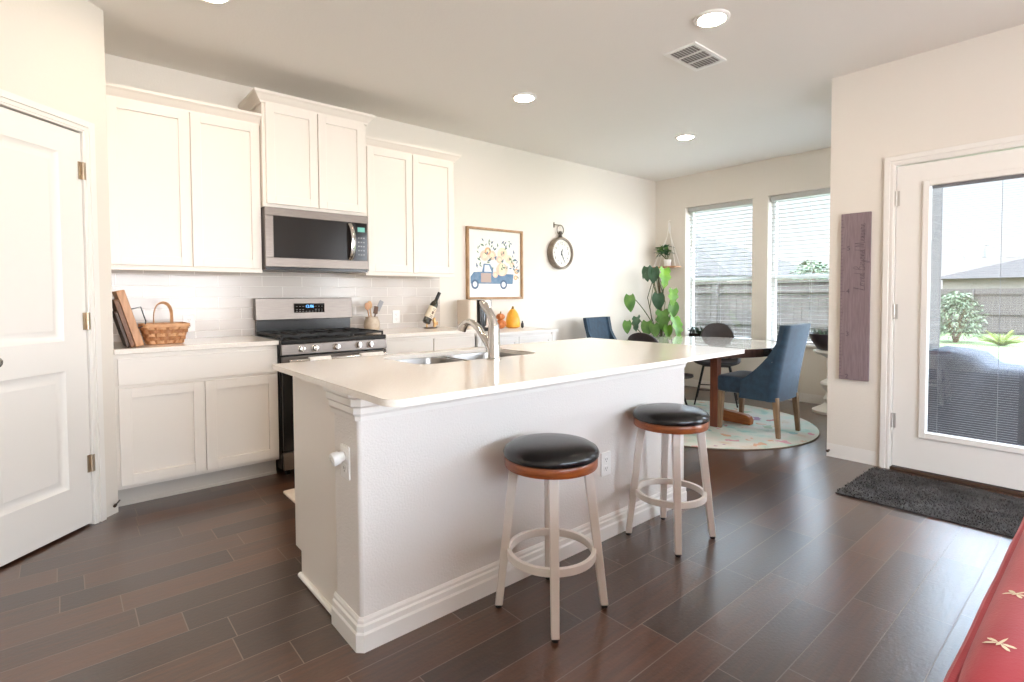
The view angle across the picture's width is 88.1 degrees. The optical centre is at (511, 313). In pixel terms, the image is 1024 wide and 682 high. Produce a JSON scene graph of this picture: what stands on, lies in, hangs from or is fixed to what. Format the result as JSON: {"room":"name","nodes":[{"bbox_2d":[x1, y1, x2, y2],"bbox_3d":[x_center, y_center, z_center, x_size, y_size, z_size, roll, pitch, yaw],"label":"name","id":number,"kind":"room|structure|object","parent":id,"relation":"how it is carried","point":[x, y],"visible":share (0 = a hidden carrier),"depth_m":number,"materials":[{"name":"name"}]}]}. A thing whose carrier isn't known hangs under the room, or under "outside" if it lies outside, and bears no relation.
{"room":"kitchen","nodes":[
{"label":"kitchen","id":0,"kind":"room"},
{"bbox_2d":[0,0,117,516],"bbox_3d":[-2.319,-0.250,2.406,0.120,2.765,1.050,0,2,5],"label":"wall","id":1,"kind":"structure","parent":0,"point":[52,52],"depth_m":2.72,"materials":[{"name":"beige paint"}]},
{"bbox_2d":[0,89,106,566],"bbox_3d":[-2.280,0.069,2.462,0.185,2.123,0.761,0,2,5],"label":"door","id":2,"kind":"structure","parent":1,"relation":"in","point":[53,479],"depth_m":2.56,"materials":[{"name":"white paint"}]},
{"bbox_2d":[105,53,655,340],"bbox_3d":[-1.192,-0.334,4.756,8.539,2.765,0.200,-2,2,-40],"label":"wall","id":3,"kind":"structure","parent":0,"point":[607,218],"depth_m":5.92,"materials":[{"name":"beige paint"}]},
{"bbox_2d":[105,82,262,272],"bbox_3d":[-2.171,-0.821,3.516,0.864,1.091,0.376,-2,2,-40],"label":"upper cabinet","id":4,"kind":"object","parent":3,"relation":"attached to","point":[184,173],"visible":0.85,"depth_m":3.37,"materials":[{"name":"beige paint"}]},
{"bbox_2d":[111,270,439,341],"bbox_3d":[-1.657,-0.082,4.229,2.535,0.474,0.010,-2,2,-40],"label":"backsplash","id":5,"kind":"structure","parent":3,"relation":"attached to","point":[221,303],"depth_m":3.93,"materials":[{"name":"grey tile"}]},
{"bbox_2d":[183,315,194,330],"bbox_3d":[-2.262,0.068,3.705,0.072,0.116,0.007,-2,2,-40],"label":"wall outlet","id":6,"kind":"object","parent":5,"relation":"attached to","point":[190,319],"visible":0.77,"depth_m":3.71,"materials":[{"name":"white plastic"}]},
{"bbox_2d":[392,310,399,322],"bbox_3d":[-1.039,0.029,4.747,0.072,0.116,0.007,-2,2,-40],"label":"wall outlet","id":7,"kind":"object","parent":5,"relation":"attached to","point":[395,313],"visible":1,"depth_m":4.74,"materials":[{"name":"white plastic"}]},
{"bbox_2d":[238,87,374,215],"bbox_3d":[-1.538,-1.146,4.016,0.874,0.781,0.440,-2,2,-40],"label":"upper cabinet","id":8,"kind":"object","parent":3,"relation":"attached to","point":[313,153],"visible":0.94,"depth_m":3.84,"materials":[{"name":"beige paint"}]},
{"bbox_2d":[261,206,368,273],"bbox_3d":[-1.526,-0.536,4.026,0.760,0.436,0.447,-2,2,-40],"label":"microwave","id":9,"kind":"object","parent":8,"relation":"attached to","point":[293,240],"visible":0.99,"depth_m":3.87,"materials":[{"name":"grey metal"}]},
{"bbox_2d":[349,135,461,276],"bbox_3d":[-0.917,-0.863,4.589,0.909,1.091,0.384,-2,2,-40],"label":"upper cabinet","id":10,"kind":"object","parent":3,"relation":"attached to","point":[410,188],"visible":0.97,"depth_m":4.43,"materials":[{"name":"beige paint"}]},
{"bbox_2d":[465,226,522,298],"bbox_3d":[-0.170,-0.510,5.466,0.733,0.724,0.037,-2,2,-40],"label":"framed picture","id":11,"kind":"object","parent":3,"relation":"attached to","point":[494,257],"visible":1,"depth_m":5.45,"materials":[{"name":"white paper"}]},
{"bbox_2d":[470,239,518,288],"bbox_3d":[-0.167,-0.510,5.474,0.649,0.517,0.002,-2,2,-40],"label":"artwork","id":12,"kind":"object","parent":11,"relation":"attached to","point":[494,263],"depth_m":5.46,"materials":[{"name":"multicoloured"}]},
{"bbox_2d":[547,222,573,268],"bbox_3d":[0.556,-0.772,6.052,0.364,0.534,0.082,-2,2,-40],"label":"wall clock","id":13,"kind":"object","parent":3,"relation":"attached to","point":[560,253],"visible":1,"depth_m":6.03,"materials":[{"name":"grey metal"}]},
{"bbox_2d":[0,385,1023,681],"bbox_3d":[1.457,1.197,1.669,8.589,0.120,8.400,-2,2,-40],"label":"floor","id":14,"kind":"structure","parent":0,"point":[799,579],"depth_m":2.08,"materials":[{"name":"brown wood"}]},
{"bbox_2d":[114,345,278,506],"bbox_3d":[-2.084,0.654,3.477,0.870,0.883,0.629,-2,2,-40],"label":"base cabinet","id":15,"kind":"object","parent":14,"relation":"on","point":[192,420],"visible":0.99,"depth_m":3.21,"materials":[{"name":"beige paint"}]},
{"bbox_2d":[113,335,278,354],"bbox_3d":[-2.077,0.198,3.453,0.873,0.030,0.638,-2,2,-40],"label":"countertop","id":16,"kind":"structure","parent":15,"relation":"on","point":[189,344],"depth_m":3.29,"materials":[{"name":"stone"}]},
{"bbox_2d":[112,311,129,347],"bbox_3d":[-2.301,0.090,3.106,0.068,0.210,0.290,-2,2,-40],"label":"cutting board","id":17,"kind":"object","parent":16,"relation":"on","point":[116,318],"visible":0.89,"depth_m":3.01,"materials":[{"name":"wood"}]},
{"bbox_2d":[112,299,134,347],"bbox_3d":[-2.307,0.054,3.130,0.094,0.280,0.325,-2,2,-40],"label":"cutting board","id":18,"kind":"object","parent":16,"relation":"on","point":[116,306],"visible":0.76,"depth_m":3.01,"materials":[{"name":"brown wood"}]},
{"bbox_2d":[112,290,145,346],"bbox_3d":[-2.292,0.026,3.175,0.150,0.333,0.335,-2,2,-40],"label":"serving tray","id":19,"kind":"object","parent":16,"relation":"on","point":[120,295],"visible":0.88,"depth_m":3.04,"materials":[{"name":"beige wood"}]},
{"bbox_2d":[138,301,189,344],"bbox_3d":[-2.188,0.055,3.326,0.259,0.263,0.231,-2,2,-40],"label":"woven basket","id":20,"kind":"object","parent":16,"relation":"on","point":[171,332],"visible":0.97,"depth_m":3.26,"materials":[{"name":"brown wicker"}]},
{"bbox_2d":[283,488,294,502],"bbox_3d":[-0.815,1.089,3.304,0.982,0.012,0.680,-2,2,-40],"label":"kitchen mat","id":21,"kind":"object","parent":14,"relation":"on","point":[290,493],"visible":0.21,"depth_m":3.20,"materials":[{"name":"beige fabric"}]},
{"bbox_2d":[253,298,386,474],"bbox_3d":[-1.415,0.481,3.942,0.750,1.192,0.725,-2,2,-40],"label":"gas range","id":22,"kind":"object","parent":14,"relation":"on","point":[304,328],"visible":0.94,"depth_m":3.85,"materials":[{"name":"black metal"}]},
{"bbox_2d":[308,355,331,360],"bbox_3d":[-1.295,0.509,3.581,0.149,0.440,0.048,-2,2,-40],"label":"dish towel","id":23,"kind":"object","parent":22,"relation":"hanging from","point":[315,358],"visible":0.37,"depth_m":3.56,"materials":[{"name":"white fabric"}]},
{"bbox_2d":[255,333,385,344],"bbox_3d":[-1.428,0.175,3.945,0.750,0.031,0.630,-2,2,-40],"label":"cooktop","id":24,"kind":"object","parent":22,"relation":"in","point":[320,338],"depth_m":3.72,"materials":[{"name":"black metal"}]},
{"bbox_2d":[276,342,383,474],"bbox_3d":[-1.447,0.624,3.985,0.750,0.904,0.625,-2,2,-40],"label":"oven","id":25,"kind":"object","parent":22,"relation":"in","point":[279,462],"depth_m":3.52,"materials":[{"name":"black metal"}]},
{"bbox_2d":[359,351,383,356],"bbox_3d":[-1.009,0.469,3.823,0.179,0.380,0.048,-2,2,-40],"label":"dish towel","id":26,"kind":"object","parent":22,"relation":"hanging from","point":[379,352],"visible":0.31,"depth_m":3.81,"materials":[{"name":"white fabric"}]},
{"bbox_2d":[384,333,474,354],"bbox_3d":[-0.845,0.613,4.533,0.870,0.883,0.629,-2,2,-40],"label":"base cabinet","id":27,"kind":"object","parent":14,"relation":"on","point":[452,341],"visible":0.04,"depth_m":4.26,"materials":[{"name":"beige paint"}]},
{"bbox_2d":[377,326,476,337],"bbox_3d":[-0.830,0.156,4.515,0.898,0.030,0.638,-2,2,-40],"label":"countertop","id":28,"kind":"structure","parent":27,"relation":"on","point":[417,331],"depth_m":4.34,"materials":[{"name":"stone"}]},
{"bbox_2d":[363,316,379,329],"bbox_3d":[-1.177,0.086,4.440,0.136,0.118,0.136,-2,2,-40],"label":"utensil crock","id":29,"kind":"object","parent":28,"relation":"on","point":[372,322],"visible":0.8,"depth_m":4.39,"materials":[{"name":"beige ceramic"}]},
{"bbox_2d":[365,303,369,316],"bbox_3d":[-1.201,0.021,4.417,0.057,0.220,0.016,-1,2,-24],"label":"wooden spoon","id":30,"kind":"object","parent":29,"relation":"in","point":[367,306],"visible":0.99,"depth_m":4.41,"materials":[{"name":"beige wood"}]},
{"bbox_2d":[367,301,371,316],"bbox_3d":[-1.194,0.012,4.450,0.045,0.235,0.019,-1,2,-19],"label":"wooden spoon","id":31,"kind":"object","parent":29,"relation":"in","point":[368,302],"visible":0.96,"depth_m":4.45,"materials":[{"name":"brown wood"}]},
{"bbox_2d":[373,306,377,316],"bbox_3d":[-1.145,0.034,4.436,0.055,0.193,0.010,-2,2,-35],"label":"turner","id":32,"kind":"object","parent":29,"relation":"in","point":[375,311],"visible":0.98,"depth_m":4.43,"materials":[{"name":"brown wood"}]},
{"bbox_2d":[375,300,383,316],"bbox_3d":[-1.147,0.005,4.474,0.011,0.240,0.144,1,3,42],"label":"spatula","id":33,"kind":"object","parent":29,"relation":"in","point":[380,303],"visible":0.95,"depth_m":4.49,"materials":[{"name":"grey plastic"}]},
{"bbox_2d":[424,318,437,327],"bbox_3d":[-0.730,0.084,4.768,0.143,0.095,0.090,-2,2,-40],"label":"wine bottle holder","id":34,"kind":"object","parent":28,"relation":"on","point":[433,319],"visible":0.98,"depth_m":4.78,"materials":[{"name":"brown wood"}]},
{"bbox_2d":[423,292,440,323],"bbox_3d":[-0.721,-0.048,4.771,0.190,0.293,0.076,-2,2,-40],"label":"wine bottle","id":35,"kind":"object","parent":34,"relation":"on","point":[432,308],"visible":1,"depth_m":4.74,"materials":[{"name":"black glass"}]},
{"bbox_2d":[293,355,686,652],"bbox_3d":[0.027,0.665,2.677,2.058,0.892,0.740,-2,2,-40],"label":"kitchen island","id":36,"kind":"object","parent":14,"relation":"on","point":[413,539],"visible":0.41,"depth_m":2.06,"materials":[{"name":"beige paint"}]},
{"bbox_2d":[329,451,344,465],"bbox_3d":[-0.604,0.502,1.831,0.048,0.050,0.049,-2,2,-40],"label":"plug","id":37,"kind":"object","parent":36,"relation":"attached to","point":[336,458],"visible":1,"depth_m":1.81,"materials":[{"name":"white plastic"}]},
{"bbox_2d":[340,443,350,480],"bbox_3d":[-0.582,0.517,1.844,0.007,0.116,0.072,-2,2,-40],"label":"wall outlet","id":38,"kind":"object","parent":36,"relation":"attached to","point":[345,465],"visible":0.97,"depth_m":1.83,"materials":[{"name":"white plastic"}]},
{"bbox_2d":[342,463,346,472],"bbox_3d":[-0.584,0.539,1.843,0.001,0.030,0.034,-2,2,-40],"label":"socket","id":39,"kind":"object","parent":38,"relation":"attached to","point":[344,465],"depth_m":1.84,"materials":[{"name":"grey plastic"}]},
{"bbox_2d":[272,338,744,406],"bbox_3d":[0.099,0.213,2.518,2.050,0.021,1.069,-2,2,-40],"label":"island countertop","id":40,"kind":"structure","parent":36,"relation":"on","point":[381,380],"depth_m":2.11,"materials":[{"name":"stone"}]},
{"bbox_2d":[395,352,518,363],"bbox_3d":[-0.243,0.318,2.574,0.706,0.188,0.410,-2,2,-40],"label":"sink","id":41,"kind":"object","parent":40,"relation":"in","point":[481,355],"visible":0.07,"depth_m":2.67,"materials":[{"name":"silver metal"}]},
{"bbox_2d":[457,300,500,359],"bbox_3d":[-0.159,0.071,2.436,0.264,0.270,0.068,1,2,38],"label":"kitchen faucet","id":42,"kind":"object","parent":40,"relation":"on","point":[491,341],"visible":1,"depth_m":2.37,"materials":[{"name":"silver metal"}]},
{"bbox_2d":[601,451,610,476],"bbox_3d":[0.462,0.740,2.603,0.072,0.116,0.007,-2,2,-40],"label":"wall outlet","id":43,"kind":"object","parent":36,"relation":"attached to","point":[606,456],"visible":1,"depth_m":2.60,"materials":[{"name":"white plastic"}]},
{"bbox_2d":[474,327,558,346],"bbox_3d":[-0.103,0.596,5.174,1.010,0.868,0.583,-2,2,-40],"label":"base cabinet","id":44,"kind":"object","parent":14,"relation":"on","point":[518,335],"visible":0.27,"depth_m":5.04,"materials":[{"name":"white paint"}]},
{"bbox_2d":[457,299,491,330],"bbox_3d":[-0.352,0.017,5.016,0.285,0.302,0.250,-2,2,-40],"label":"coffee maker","id":45,"kind":"object","parent":44,"relation":"on","point":[466,309],"visible":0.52,"depth_m":4.91,"materials":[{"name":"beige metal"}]},
{"bbox_2d":[496,311,505,328],"bbox_3d":[-0.116,0.066,5.330,0.112,0.175,0.112,-1,2,-18],"label":"ornament","id":46,"kind":"object","parent":44,"relation":"on","point":[502,324],"visible":0.88,"depth_m":5.30,"materials":[{"name":"orange ceramic"}]},
{"bbox_2d":[505,306,519,327],"bbox_3d":[0.008,0.038,5.462,0.158,0.226,0.158,-2,2,-40],"label":"gourd","id":47,"kind":"object","parent":44,"relation":"on","point":[512,318],"visible":0.98,"depth_m":5.41,"materials":[{"name":"yellow ceramic"}]},
{"bbox_2d":[495,433,607,642],"bbox_3d":[0.150,0.807,2.031,0.366,0.650,0.366,-2,3,-44],"label":"bar stool","id":48,"kind":"object","parent":14,"relation":"on","point":[550,457],"visible":1,"depth_m":1.94,"materials":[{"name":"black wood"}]},
{"bbox_2d":[503,433,598,469],"bbox_3d":[0.149,0.511,2.021,0.366,0.058,0.366,-2,3,-44],"label":"seat cushion","id":49,"kind":"object","parent":48,"relation":"on","point":[538,451],"depth_m":1.92,"materials":[{"name":"black leather"}]},
{"bbox_2d":[622,265,682,336],"bbox_3d":[1.861,0.172,6.747,0.729,1.589,0.553,1,2,37],"label":"monstera","id":50,"kind":"object","parent":14,"relation":"on","point":[652,273],"visible":0.78,"depth_m":6.68,"materials":[{"name":"green plant"}]},
{"bbox_2d":[625,403,715,556],"bbox_3d":[0.785,0.784,2.622,0.366,0.650,0.366,-2,2,-38],"label":"bar stool","id":51,"kind":"object","parent":14,"relation":"on","point":[675,419],"visible":1,"depth_m":2.56,"materials":[{"name":"beige paint"}]},
{"bbox_2d":[633,403,709,426],"bbox_3d":[0.783,0.488,2.613,0.366,0.058,0.366,-2,2,-38],"label":"seat cushion","id":52,"kind":"object","parent":51,"relation":"on","point":[653,414],"depth_m":2.50,"materials":[{"name":"black leather"}]},
{"bbox_2d":[684,400,819,449],"bbox_3d":[1.808,1.018,5.053,1.963,0.010,1.963,-2,2,-40],"label":"round rug","id":53,"kind":"object","parent":14,"relation":"on","point":[760,435],"visible":0.41,"depth_m":4.54,"materials":[{"name":"fabric"}]},
{"bbox_2d":[583,317,616,339],"bbox_3d":[1.173,0.518,5.906,0.650,0.940,0.518,1,3,42],"label":"dining chair","id":54,"kind":"object","parent":53,"relation":"on","point":[595,327],"visible":0.21,"depth_m":6.07,"materials":[{"name":"teal fabric"}]},
{"bbox_2d":[628,332,693,404],"bbox_3d":[1.301,0.593,4.727,0.532,0.872,0.494,-2,2,-40],"label":"chair","id":55,"kind":"object","parent":53,"relation":"on","point":[644,337],"visible":0.21,"depth_m":4.55,"materials":[{"name":"black metal"}]},
{"bbox_2d":[655,336,775,426],"bbox_3d":[1.848,0.644,5.207,1.440,0.727,1.440,-2,2,-40],"label":"dining table","id":56,"kind":"object","parent":53,"relation":"on","point":[754,348],"visible":0.51,"depth_m":4.82,"materials":[{"name":"brown wood"}]},
{"bbox_2d":[693,323,740,407],"bbox_3d":[2.267,0.550,5.860,0.495,0.872,0.532,0,2,23],"label":"chair","id":57,"kind":"object","parent":53,"relation":"on","point":[713,329],"visible":0.56,"depth_m":5.98,"materials":[{"name":"brown leather"}]},
{"bbox_2d":[718,323,810,438],"bbox_3d":[2.203,0.554,4.643,0.518,0.940,0.650,-2,2,-40],"label":"dining chair","id":58,"kind":"object","parent":53,"relation":"on","point":[775,380],"visible":0.98,"depth_m":4.41,"materials":[{"name":"teal fabric"}]},
{"bbox_2d":[812,349,827,414],"bbox_3d":[3.243,0.689,5.360,0.350,0.632,0.350,-2,2,-40],"label":"pedestal stand","id":59,"kind":"object","parent":14,"relation":"on","point":[820,409],"visible":0.34,"depth_m":5.34,"materials":[{"name":"white wood"}]},
{"bbox_2d":[809,328,827,350],"bbox_3d":[3.242,0.263,5.347,0.433,0.218,0.430,-2,2,-40],"label":"succulent bowl","id":60,"kind":"object","parent":59,"relation":"on","point":[820,338],"visible":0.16,"depth_m":5.30,"materials":[{"name":"black ceramic"}]},
{"bbox_2d":[835,466,1023,537],"bbox_3d":[2.568,1.076,2.997,0.729,0.022,1.112,-2,2,-40],"label":"door mat","id":61,"kind":"object","parent":14,"relation":"on","point":[1001,514],"visible":0.98,"depth_m":3.05,"materials":[{"name":"grey carpet"}]},
{"bbox_2d":[943,517,1023,681],"bbox_3d":[1.603,0.747,0.943,2.323,0.826,0.926,-2,2,-40],"label":"table","id":62,"kind":"object","parent":14,"relation":"on","point":[992,649],"visible":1,"depth_m":0.60,"materials":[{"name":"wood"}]},
{"bbox_2d":[88,0,1023,180],"bbox_3d":[1.441,-1.726,1.572,8.589,0.200,8.400,-2,2,-40],"label":"ceiling","id":63,"kind":"structure","parent":0,"point":[609,97],"depth_m":3.46,"materials":[{"name":"white paint"}]},
{"bbox_2d":[203,0,231,3],"bbox_3d":[-1.543,-1.640,2.711,0.196,0.013,0.196,-2,2,-40],"label":"recessed light","id":64,"kind":"object","parent":63,"relation":"in","point":[209,1],"visible":1,"depth_m":2.78,"materials":[{"name":"beige"}]},
{"bbox_2d":[512,92,535,102],"bbox_3d":[0.095,-1.697,4.165,0.196,0.013,0.196,-2,2,-40],"label":"recessed light","id":65,"kind":"object","parent":63,"relation":"in","point":[523,97],"visible":1,"depth_m":4.15,"materials":[{"name":"beige"}]},
{"bbox_2d":[675,133,695,139],"bbox_3d":[1.714,-1.741,5.225,0.196,0.013,0.196,-2,2,-40],"label":"recessed light","id":66,"kind":"object","parent":63,"relation":"in","point":[689,136],"visible":1,"depth_m":5.19,"materials":[{"name":"beige"}]},
{"bbox_2d":[664,41,726,71],"bbox_3d":[1.206,-1.681,3.474,0.390,0.011,0.227,-2,2,-40],"label":"ceiling vent","id":67,"kind":"object","parent":63,"relation":"in","point":[694,56],"visible":1,"depth_m":3.47,"materials":[{"name":"white plastic"}]},
{"bbox_2d":[693,9,729,27],"bbox_3d":[1.129,-1.664,2.991,0.196,0.013,0.196,-2,2,-40],"label":"recessed light","id":68,"kind":"object","parent":63,"relation":"in","point":[711,18],"visible":1,"depth_m":2.98,"materials":[{"name":"white plastic"}]},
{"bbox_2d":[655,147,830,395],"bbox_3d":[2.977,-0.407,6.307,0.180,2.765,2.847,-2,2,-40],"label":"wall","id":69,"kind":"structure","parent":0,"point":[758,181],"depth_m":6.29,"materials":[{"name":"beige paint"}]},
{"bbox_2d":[653,220,680,268],"bbox_3d":[2.077,-0.928,7.087,0.146,0.644,0.360,-2,2,-40],"label":"shelf","id":70,"kind":"object","parent":69,"relation":"attached to","point":[669,227],"visible":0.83,"depth_m":7.07,"materials":[{"name":"beige wood"}]},
{"bbox_2d":[655,245,674,265],"bbox_3d":[2.051,-0.777,7.072,0.256,0.297,0.304,-2,2,-40],"label":"potted plant","id":71,"kind":"object","parent":70,"relation":"on","point":[667,262],"visible":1,"depth_m":7.05,"materials":[{"name":"green plant"}]},
{"bbox_2d":[688,199,752,338],"bbox_3d":[2.627,-0.529,6.687,0.055,1.698,0.865,-2,2,-40],"label":"window blind","id":72,"kind":"object","parent":69,"relation":"attached to","point":[750,201],"visible":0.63,"depth_m":6.65,"materials":[{"name":"grey plastic"}]},
{"bbox_2d":[690,204,752,338],"bbox_3d":[2.622,-0.515,6.683,0.188,1.730,0.885,-2,2,-40],"label":"window","id":73,"kind":"structure","parent":69,"relation":"attached to","point":[692,287],"depth_m":7.02,"materials":[{"name":"white plastic"}]},
{"bbox_2d":[688,326,702,336],"bbox_3d":[2.410,0.237,6.834,0.146,0.169,0.322,-2,2,-40],"label":"planter","id":74,"kind":"object","parent":73,"relation":"on","point":[697,333],"visible":0.49,"depth_m":6.85,"materials":[{"name":"black ceramic"}]},
{"bbox_2d":[684,379,824,403],"bbox_3d":[2.922,0.927,6.297,0.016,0.100,2.847,-2,2,-40],"label":"baseboard","id":75,"kind":"structure","parent":69,"relation":"attached to","point":[803,397],"depth_m":5.91,"materials":[{"name":"white paint"}]},
{"bbox_2d":[769,188,829,343],"bbox_3d":[3.314,-0.506,5.874,0.064,1.698,0.865,-2,2,-40],"label":"window blind","id":76,"kind":"object","parent":69,"relation":"attached to","point":[821,192],"visible":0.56,"depth_m":5.95,"materials":[{"name":"grey plastic"}]},
{"bbox_2d":[771,194,828,347],"bbox_3d":[3.313,-0.492,5.873,0.188,1.730,0.885,-2,2,-40],"label":"window","id":77,"kind":"structure","parent":69,"relation":"attached to","point":[773,309],"depth_m":6.21,"materials":[{"name":"white plastic"}]},
{"bbox_2d":[827,24,1023,465],"bbox_3d":[4.059,-0.270,1.975,0.150,2.765,5.153,-2,2,-40],"label":"wall","id":78,"kind":"structure","parent":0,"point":[969,91],"depth_m":3.62,"materials":[{"name":"beige paint"}]},
{"bbox_2d":[826,443,876,465],"bbox_3d":[2.630,1.005,3.972,0.500,0.100,0.316,-2,2,-40],"label":"baseboard","id":79,"kind":"structure","parent":78,"relation":"attached to","point":[869,457],"depth_m":3.80,"materials":[{"name":"white paint"}]},
{"bbox_2d":[839,211,871,380],"bbox_3d":[2.434,-0.117,3.754,0.023,1.184,0.183,-2,2,-40],"label":"wall sign","id":80,"kind":"object","parent":78,"relation":"attached to","point":[856,228],"visible":1,"depth_m":3.74,"materials":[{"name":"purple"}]},
{"bbox_2d":[879,134,1023,496],"bbox_3d":[2.897,0.013,3.303,0.212,2.123,0.962,-2,2,-40],"label":"door","id":81,"kind":"structure","parent":78,"relation":"attached to","point":[906,445],"depth_m":3.47,"materials":[{"name":"white paint"}]},
{"bbox_2d":[929,188,942,349],"bbox_3d":[3.369,-0.341,4.543,2.113,2.985,0.108,-2,2,-40],"label":"brick wall","id":82,"kind":"structure","parent":0,"point":[935,274],"depth_m":5.04,"materials":[{"name":"grey brick"}]},
{"bbox_3d":[5.565,1.226,3.478,4.014,0.100,4.420,-2,2,-40],"label":"patio slab","id":83,"kind":"object","parent":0,"visible":0},
{"bbox_2d":[927,346,1023,445],"bbox_3d":[4.264,0.734,4.235,0.934,0.842,1.538,-2,2,-40],"label":"outdoor sofa","id":84,"kind":"object","parent":83,"relation":"on","point":[933,353],"visible":0.71,"depth_m":4.28,"materials":[{"name":"grey fabric"}]},
{"label":"outside","id":85,"kind":"structure","parent":0,"visible":0},
{"bbox_2d":[940,332,1023,364],"bbox_3d":[16.641,0.735,19.861,37.491,0.280,50.000,-2,2,-40],"label":"lawn","id":86,"kind":"structure","parent":85,"point":[1019,357],"depth_m":13.39,"materials":[{"name":"green plant"}]},
{"bbox_2d":[694,279,828,341],"bbox_3d":[2.519,0.078,13.425,0.196,1.610,10.548,-2,2,-40],"label":"fence","id":87,"kind":"object","parent":86,"relation":"on","point":[813,311],"visible":0.06,"depth_m":10.74,"materials":[{"name":"grey wood"}]},
{"bbox_2d":[695,235,828,283],"bbox_3d":[7.240,-1.958,28.857,12.000,4.870,16.000,-2,2,-40],"label":"house","id":88,"kind":"structure","parent":86,"relation":"on","point":[785,268],"depth_m":22.16,"materials":[{"name":"grey"}]},
{"bbox_2d":[788,260,828,279],"bbox_3d":[6.621,-0.127,11.756,1.153,2.115,0.931,-2,2,-40],"label":"bush","id":89,"kind":"object","parent":86,"relation":"on","point":[807,264],"visible":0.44,"depth_m":11.60,"materials":[{"name":"green plant"}]},
{"bbox_2d":[940,291,987,341],"bbox_3d":[12.222,0.098,14.576,1.330,1.441,1.340,-1,2,-24],"label":"bush","id":90,"kind":"object","parent":86,"relation":"on","point":[951,299],"visible":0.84,"depth_m":14.40,"materials":[{"name":"green plant"}]},
{"bbox_2d":[940,288,1023,334],"bbox_3d":[16.161,0.009,16.816,0.159,1.638,12.110,-2,2,-40],"label":"fence","id":91,"kind":"object","parent":86,"relation":"on","point":[995,295],"visible":0.17,"depth_m":17.26,"materials":[{"name":"grey wood"}]},
{"bbox_2d":[941,242,1023,326],"bbox_3d":[27.487,-1.291,18.997,12.000,3.970,17.700,-2,2,-40],"label":"house","id":92,"kind":"structure","parent":86,"relation":"on","point":[1016,281],"depth_m":21.13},
{"bbox_2d":[982,248,991,257],"bbox_3d":[20.847,-2.659,23.221,0.300,0.400,0.300,-2,2,-40],"label":"roof vent","id":93,"kind":"object","parent":92,"relation":"attached to","point":[983,249],"depth_m":23.19,"materials":[{"name":"silver metal"}]},
{"bbox_2d":[981,330,1023,345],"bbox_3d":[12.502,0.636,13.506,0.808,0.450,0.824,0,2,-1],"label":"spiky plant","id":94,"kind":"object","parent":86,"relation":"on","point":[997,340],"visible":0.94,"depth_m":13.46,"materials":[{"name":"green plant"}]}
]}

